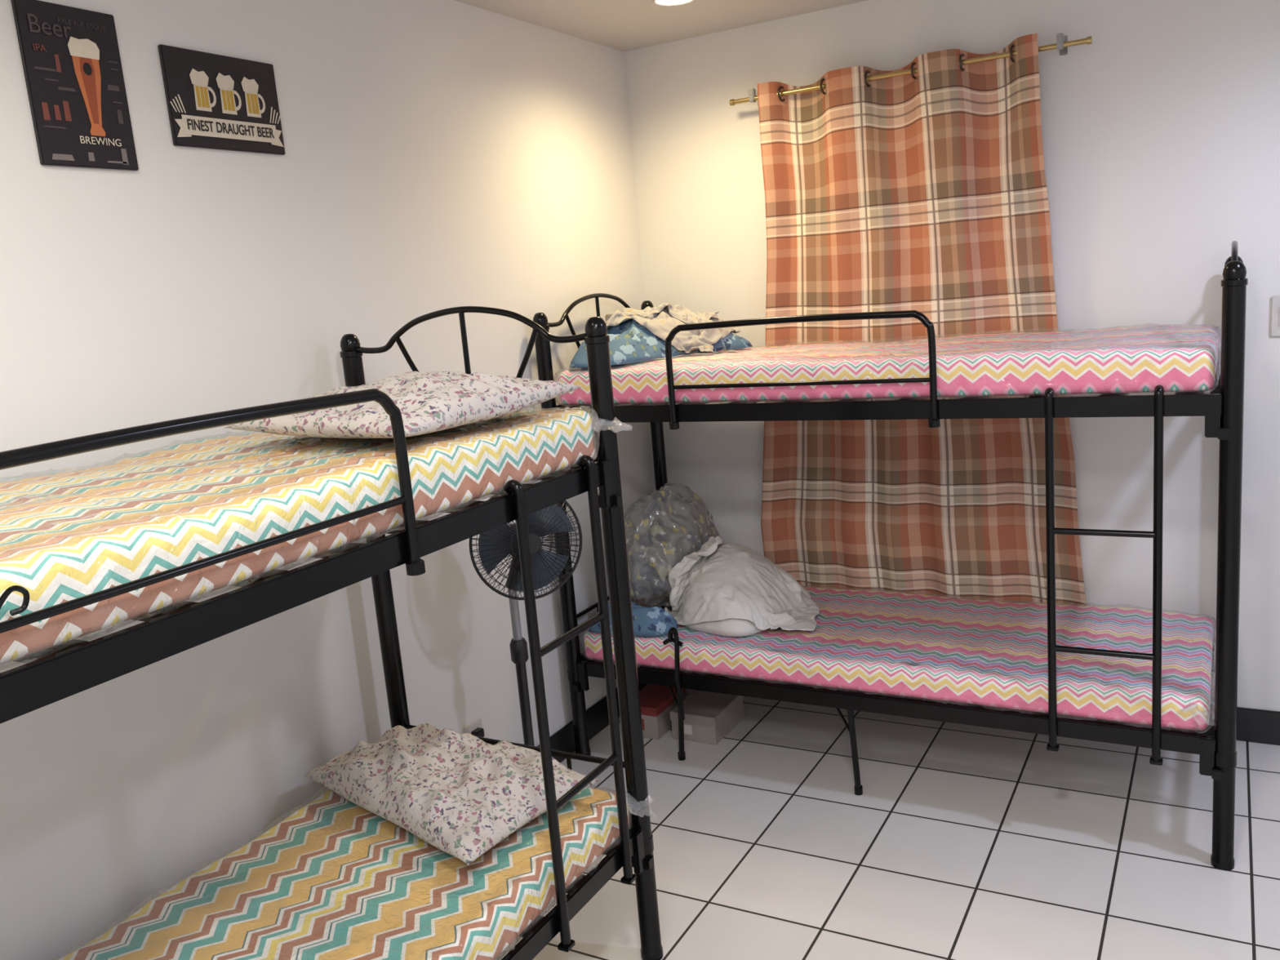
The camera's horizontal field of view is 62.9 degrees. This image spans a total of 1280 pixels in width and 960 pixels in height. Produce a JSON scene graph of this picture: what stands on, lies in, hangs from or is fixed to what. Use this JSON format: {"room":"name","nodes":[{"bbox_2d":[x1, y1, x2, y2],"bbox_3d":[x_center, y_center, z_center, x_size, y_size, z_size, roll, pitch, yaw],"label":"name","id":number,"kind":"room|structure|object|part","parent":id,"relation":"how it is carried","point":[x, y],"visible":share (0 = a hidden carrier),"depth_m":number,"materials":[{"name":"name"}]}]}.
{"room":"dormitory","nodes":[
{"label":"dormitory","id":0,"kind":"room"},
{"bbox_2d":[0,0,655,959],"bbox_3d":[-1.275,0.092,2.227,0.100,2.642,5.500,1,12,29],"label":"wall","id":1,"kind":"structure","parent":0,"point":[439,154],"depth_m":2.72,"materials":[{"name":"paint"}]},
{"bbox_2d":[10,0,138,170],"bbox_3d":[-1.193,-0.833,2.224,0.014,0.328,0.222,1,12,29],"label":"poster","id":2,"kind":"object","parent":1,"relation":"attached to","point":[70,56],"visible":1,"depth_m":2.21,"materials":[{"name":"black paper"}]},
{"bbox_3d":[-1.176,-0.829,2.243,0.001,0.175,0.062,1,12,29],"label":"beer glass","id":3,"kind":"part","parent":2,"relation":"part of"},
{"bbox_2d":[157,44,284,155],"bbox_3d":[-1.008,-0.918,2.549,0.017,0.222,0.330,1,12,29],"label":"poster","id":4,"kind":"object","parent":1,"relation":"attached to","point":[214,101],"visible":1,"depth_m":2.53,"materials":[{"name":"black paper"}]},
{"bbox_3d":[-1.025,-0.918,2.510,0.001,0.048,0.019,1,12,29],"label":"handle","id":5,"kind":"part","parent":4,"relation":"part of","materials":[{"name":"white paper"}]},
{"bbox_3d":[-0.989,-0.933,2.574,0.001,0.048,0.019,1,12,29],"label":"handle","id":6,"kind":"part","parent":4,"relation":"part of","materials":[{"name":"white paper"}]},
{"bbox_3d":[-0.952,-0.948,2.638,0.001,0.048,0.019,1,12,29],"label":"handle","id":7,"kind":"part","parent":4,"relation":"part of","materials":[{"name":"white paper"}]},
{"bbox_2d":[463,716,484,737],"bbox_3d":[-0.466,0.973,3.395,0.201,0.350,0.145,1,12,29],"label":"wall outlet","id":8,"kind":"object","parent":1,"relation":"attached to","point":[475,728],"visible":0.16,"depth_m":3.43,"materials":[{"name":"white plastic"}]},
{"bbox_2d":[537,667,670,762],"bbox_3d":[-1.122,1.329,2.428,0.012,0.120,5.300,1,12,29],"label":"baseboard","id":9,"kind":"structure","parent":1,"relation":"attached to","point":[597,717],"depth_m":4.06,"materials":[{"name":"black tile"}]},
{"bbox_2d":[454,0,867,52],"bbox_3d":[0.269,-1.219,1.049,3.900,0.100,5.500,1,12,29],"label":"ceiling","id":10,"kind":"structure","parent":0,"point":[623,25],"depth_m":3.72,"materials":[{"name":"paint"}]},
{"bbox_2d":[652,0,694,6],"bbox_3d":[0.116,-1.603,3.484,0.150,0.012,0.150,1,12,29],"label":"recessed light","id":11,"kind":"object","parent":10,"relation":"in","point":[660,2],"visible":1,"depth_m":3.52,"materials":[{"name":"white plastic"}]},
{"bbox_2d":[655,0,691,4],"bbox_3d":[0.116,-1.602,3.484,0.128,0.004,0.128,1,12,29],"label":"diffuser","id":12,"kind":"object","parent":11,"relation":"attached to","point":[657,2],"depth_m":3.52,"materials":[{"name":"white plastic"}]},
{"bbox_2d":[493,688,1279,959],"bbox_3d":[0.495,1.468,1.547,3.900,0.100,5.500,1,12,29],"label":"floor","id":13,"kind":"structure","parent":0,"point":[960,842],"depth_m":3.09,"materials":[{"name":"tile"}]},
{"bbox_2d":[0,306,662,959],"bbox_3d":[-0.842,0.594,1.924,0.847,1.698,2.009,1,12,29],"label":"bunk bed","id":14,"kind":"object","parent":13,"relation":"on","point":[52,674],"visible":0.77,"depth_m":2.16,"materials":[{"name":"black metal"}]},
{"bbox_3d":[-0.624,0.086,1.463,0.034,0.344,0.909,1,12,29],"label":"guard rail","id":15,"kind":"part","parent":14,"relation":"part of","materials":[{"name":"black metal"}]},
{"bbox_2d":[0,409,595,664],"bbox_3d":[-0.838,0.059,1.850,0.855,0.156,1.977,1,12,29],"label":"mattress","id":16,"kind":"object","parent":14,"relation":"on","point":[65,536],"visible":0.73,"depth_m":1.71,"materials":[{"name":"fabric"}]},
{"bbox_2d":[224,372,581,438],"bbox_3d":[-0.514,-0.175,2.262,0.545,0.114,0.625,1,12,29],"label":"pillow","id":17,"kind":"object","parent":16,"relation":"on","point":[427,402],"visible":0.91,"depth_m":2.08,"materials":[{"name":"white fabric"}]},
{"bbox_2d":[58,787,629,959],"bbox_3d":[-0.774,0.989,2.022,0.839,0.142,1.966,1,12,29],"label":"mattress","id":18,"kind":"object","parent":14,"relation":"on","point":[335,878],"visible":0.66,"depth_m":2.24,"materials":[{"name":"multicoloured fabric"}]},
{"bbox_2d":[303,724,599,865],"bbox_3d":[-0.512,0.721,2.600,0.712,0.146,0.436,4,13,38],"label":"pillow","id":19,"kind":"object","parent":18,"relation":"on","point":[460,795],"visible":0.99,"depth_m":2.50,"materials":[{"name":"white fabric"}]},
{"bbox_3d":[-0.712,0.417,2.952,0.059,1.650,0.059,1,12,29],"label":"post","id":20,"kind":"part","parent":14,"relation":"part of","materials":[{"name":"black metal"}]},
{"bbox_3d":[-0.391,0.219,2.725,0.736,1.328,0.016,1,12,29],"label":"headboard","id":21,"kind":"part","parent":14,"relation":"part of","materials":[{"name":"black metal"}]},
{"bbox_3d":[-0.036,0.430,2.573,0.059,1.650,0.059,1,12,29],"label":"post","id":22,"kind":"part","parent":14,"relation":"part of","materials":[{"name":"black metal"}]},
{"bbox_2d":[468,494,582,746],"bbox_3d":[-0.368,0.581,3.244,0.350,1.166,0.355,-14,14,-39],"label":"pedestal fan","id":23,"kind":"object","parent":13,"relation":"on","point":[495,544],"visible":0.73,"depth_m":3.12,"materials":[{"name":"black plastic"}]},
{"bbox_3d":[-0.363,0.228,3.192,0.110,0.208,0.108,-9,11,-21],"label":"motor","id":24,"kind":"part","parent":23,"relation":"part of","materials":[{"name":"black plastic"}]},
{"bbox_2d":[468,494,582,599],"bbox_3d":[-0.334,0.185,3.098,0.345,0.342,0.111,-9,11,-20],"label":"grille","id":25,"kind":"object","parent":23,"relation":"attached to","point":[495,544],"depth_m":3.09,"materials":[{"name":"black plastic"}]},
{"bbox_2d":[639,684,686,739],"bbox_3d":[0.064,0.907,4.144,0.150,0.130,0.260,1,12,29],"label":"shoe box","id":26,"kind":"object","parent":13,"relation":"on","point":[656,701],"visible":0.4,"depth_m":4.05,"materials":[{"name":"red cardboard"}]},
{"bbox_3d":[0.060,0.860,4.135,0.150,0.035,0.260,1,12,29],"label":"lid","id":27,"kind":"part","parent":26,"relation":"part of","materials":[{"name":"red cardboard"}]},
{"bbox_2d":[669,689,743,744],"bbox_3d":[0.265,0.913,4.073,0.190,0.110,0.270,1,12,29],"label":"shoe box","id":28,"kind":"object","parent":13,"relation":"on","point":[709,717],"visible":0.77,"depth_m":3.99,"materials":[{"name":"grey cardboard"}]},
{"bbox_3d":[0.262,0.876,4.066,0.190,0.035,0.270,1,12,29],"label":"lid","id":29,"kind":"part","parent":28,"relation":"part of","materials":[{"name":"grey cardboard"}]},
{"bbox_2d":[532,240,1248,870],"bbox_3d":[0.819,0.144,3.599,2.160,1.698,0.855,1,12,29],"label":"bunk bed","id":30,"kind":"object","parent":13,"relation":"on","point":[1223,408],"visible":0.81,"depth_m":2.97,"materials":[{"name":"black metal"}]},
{"bbox_3d":[-0.281,0.226,3.787,0.059,1.650,0.059,1,12,29],"label":"post","id":31,"kind":"part","parent":30,"relation":"part of","materials":[{"name":"black metal"}]},
{"bbox_3d":[-0.110,-0.056,4.082,0.016,1.328,0.744,1,12,29],"label":"headboard","id":32,"kind":"part","parent":30,"relation":"part of","materials":[{"name":"black metal"}]},
{"bbox_3d":[0.096,0.071,4.454,0.059,1.650,0.059,1,12,29],"label":"post","id":33,"kind":"part","parent":30,"relation":"part of","materials":[{"name":"black metal"}]},
{"bbox_3d":[0.469,-0.329,3.206,0.881,0.344,0.034,1,12,29],"label":"guard rail","id":34,"kind":"part","parent":30,"relation":"part of","materials":[{"name":"black metal"}]},
{"bbox_2d":[558,325,1217,404],"bbox_3d":[0.770,-0.380,3.491,2.051,0.154,0.795,1,12,29],"label":"mattress","id":35,"kind":"object","parent":30,"relation":"on","point":[1140,359],"visible":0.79,"depth_m":3.13,"materials":[{"name":"pink fabric"}]},
{"bbox_2d":[568,318,752,368],"bbox_3d":[0.092,-0.539,3.852,0.488,0.160,0.762,1,12,29],"label":"pillow","id":36,"kind":"object","parent":35,"relation":"on","point":[629,343],"visible":0.38,"depth_m":3.70,"materials":[{"name":"blue fabric"}]},
{"bbox_2d":[605,303,737,353],"bbox_3d":[0.086,-0.567,3.923,0.526,0.177,0.412,-1,11,18],"label":"shirt","id":37,"kind":"object","parent":36,"relation":"on","point":[660,326],"visible":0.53,"depth_m":3.79,"materials":[{"name":"fabric"}]},
{"bbox_2d":[610,299,720,324],"bbox_3d":[0.096,-0.587,3.956,0.447,0.191,0.341,-8,11,-16],"label":"shirt","id":38,"kind":"object","parent":37,"relation":"on","point":[616,310],"visible":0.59,"depth_m":3.84,"materials":[{"name":"fabric"}]},
{"bbox_2d":[583,586,1213,730],"bbox_3d":[0.855,0.552,3.653,2.074,0.137,0.816,1,12,29],"label":"mattress","id":39,"kind":"object","parent":30,"relation":"on","point":[980,652],"visible":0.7,"depth_m":3.38,"materials":[{"name":"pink fabric"}]},
{"bbox_2d":[587,600,678,636],"bbox_3d":[-0.028,0.487,3.805,0.337,0.103,0.186,1,12,29],"label":"blanket","id":40,"kind":"object","parent":39,"relation":"on","point":[648,621],"visible":0.57,"depth_m":3.72,"materials":[{"name":"blue fabric"}]},
{"bbox_2d":[623,483,720,608],"bbox_3d":[0.109,0.242,4.070,0.383,0.456,0.542,1,12,29],"label":"plastic bag","id":41,"kind":"object","parent":39,"relation":"on","point":[658,526],"visible":0.66,"depth_m":3.89,"materials":[{"name":"plastic"}]},
{"bbox_2d":[669,528,821,636],"bbox_3d":[0.358,0.336,3.869,0.599,0.311,0.561,-3,11,10],"label":"pillow","id":42,"kind":"object","parent":39,"relation":"on","point":[722,588],"visible":0.98,"depth_m":3.75,"materials":[{"name":"fabric"}]},
{"bbox_3d":[1.552,0.262,2.760,0.059,1.650,0.059,1,12,29],"label":"post","id":43,"kind":"part","parent":30,"relation":"part of","materials":[{"name":"black metal"}]},
{"bbox_3d":[1.928,0.107,3.427,0.059,1.650,0.059,1,12,29],"label":"post","id":44,"kind":"part","parent":30,"relation":"part of","materials":[{"name":"black metal"}]},
{"bbox_3d":[1.723,-0.020,3.056,0.016,1.328,0.744,1,12,29],"label":"footboard","id":45,"kind":"part","parent":30,"relation":"part of","materials":[{"name":"black metal"}]},
{"bbox_2d":[624,0,1279,711],"bbox_3d":[1.683,-0.411,3.602,3.700,2.642,0.100,1,12,29],"label":"wall","id":46,"kind":"structure","parent":0,"point":[1161,133],"depth_m":3.55,"materials":[{"name":"paint"}]},
{"bbox_2d":[729,32,1092,106],"bbox_3d":[0.910,-1.437,3.686,1.264,0.060,0.094,1,12,29],"label":"curtain rod","id":47,"kind":"object","parent":46,"relation":"attached to","point":[1062,43],"depth_m":3.54,"materials":[{"name":"metal"}]},
{"bbox_2d":[757,33,1085,605],"bbox_3d":[0.969,-0.507,3.847,1.230,1.958,0.100,1,12,29],"label":"curtain","id":48,"kind":"object","parent":47,"relation":"hanging from","point":[925,191],"visible":0.82,"depth_m":3.84,"materials":[{"name":"fabric"}]},
{"bbox_2d":[682,670,1279,745],"bbox_3d":[1.766,0.836,3.780,3.688,0.120,0.012,1,12,29],"label":"baseboard","id":49,"kind":"structure","parent":46,"relation":"attached to","point":[1253,725],"depth_m":3.60,"materials":[{"name":"black tile"}]},
{"bbox_2d":[1269,295,1279,337],"bbox_3d":[2.041,-0.519,3.309,0.083,0.130,0.014,1,12,29],"label":"light switch","id":50,"kind":"object","parent":46,"relation":"attached to","point":[1275,300],"visible":1,"depth_m":3.32,"materials":[{"name":"white plastic"}]}
]}

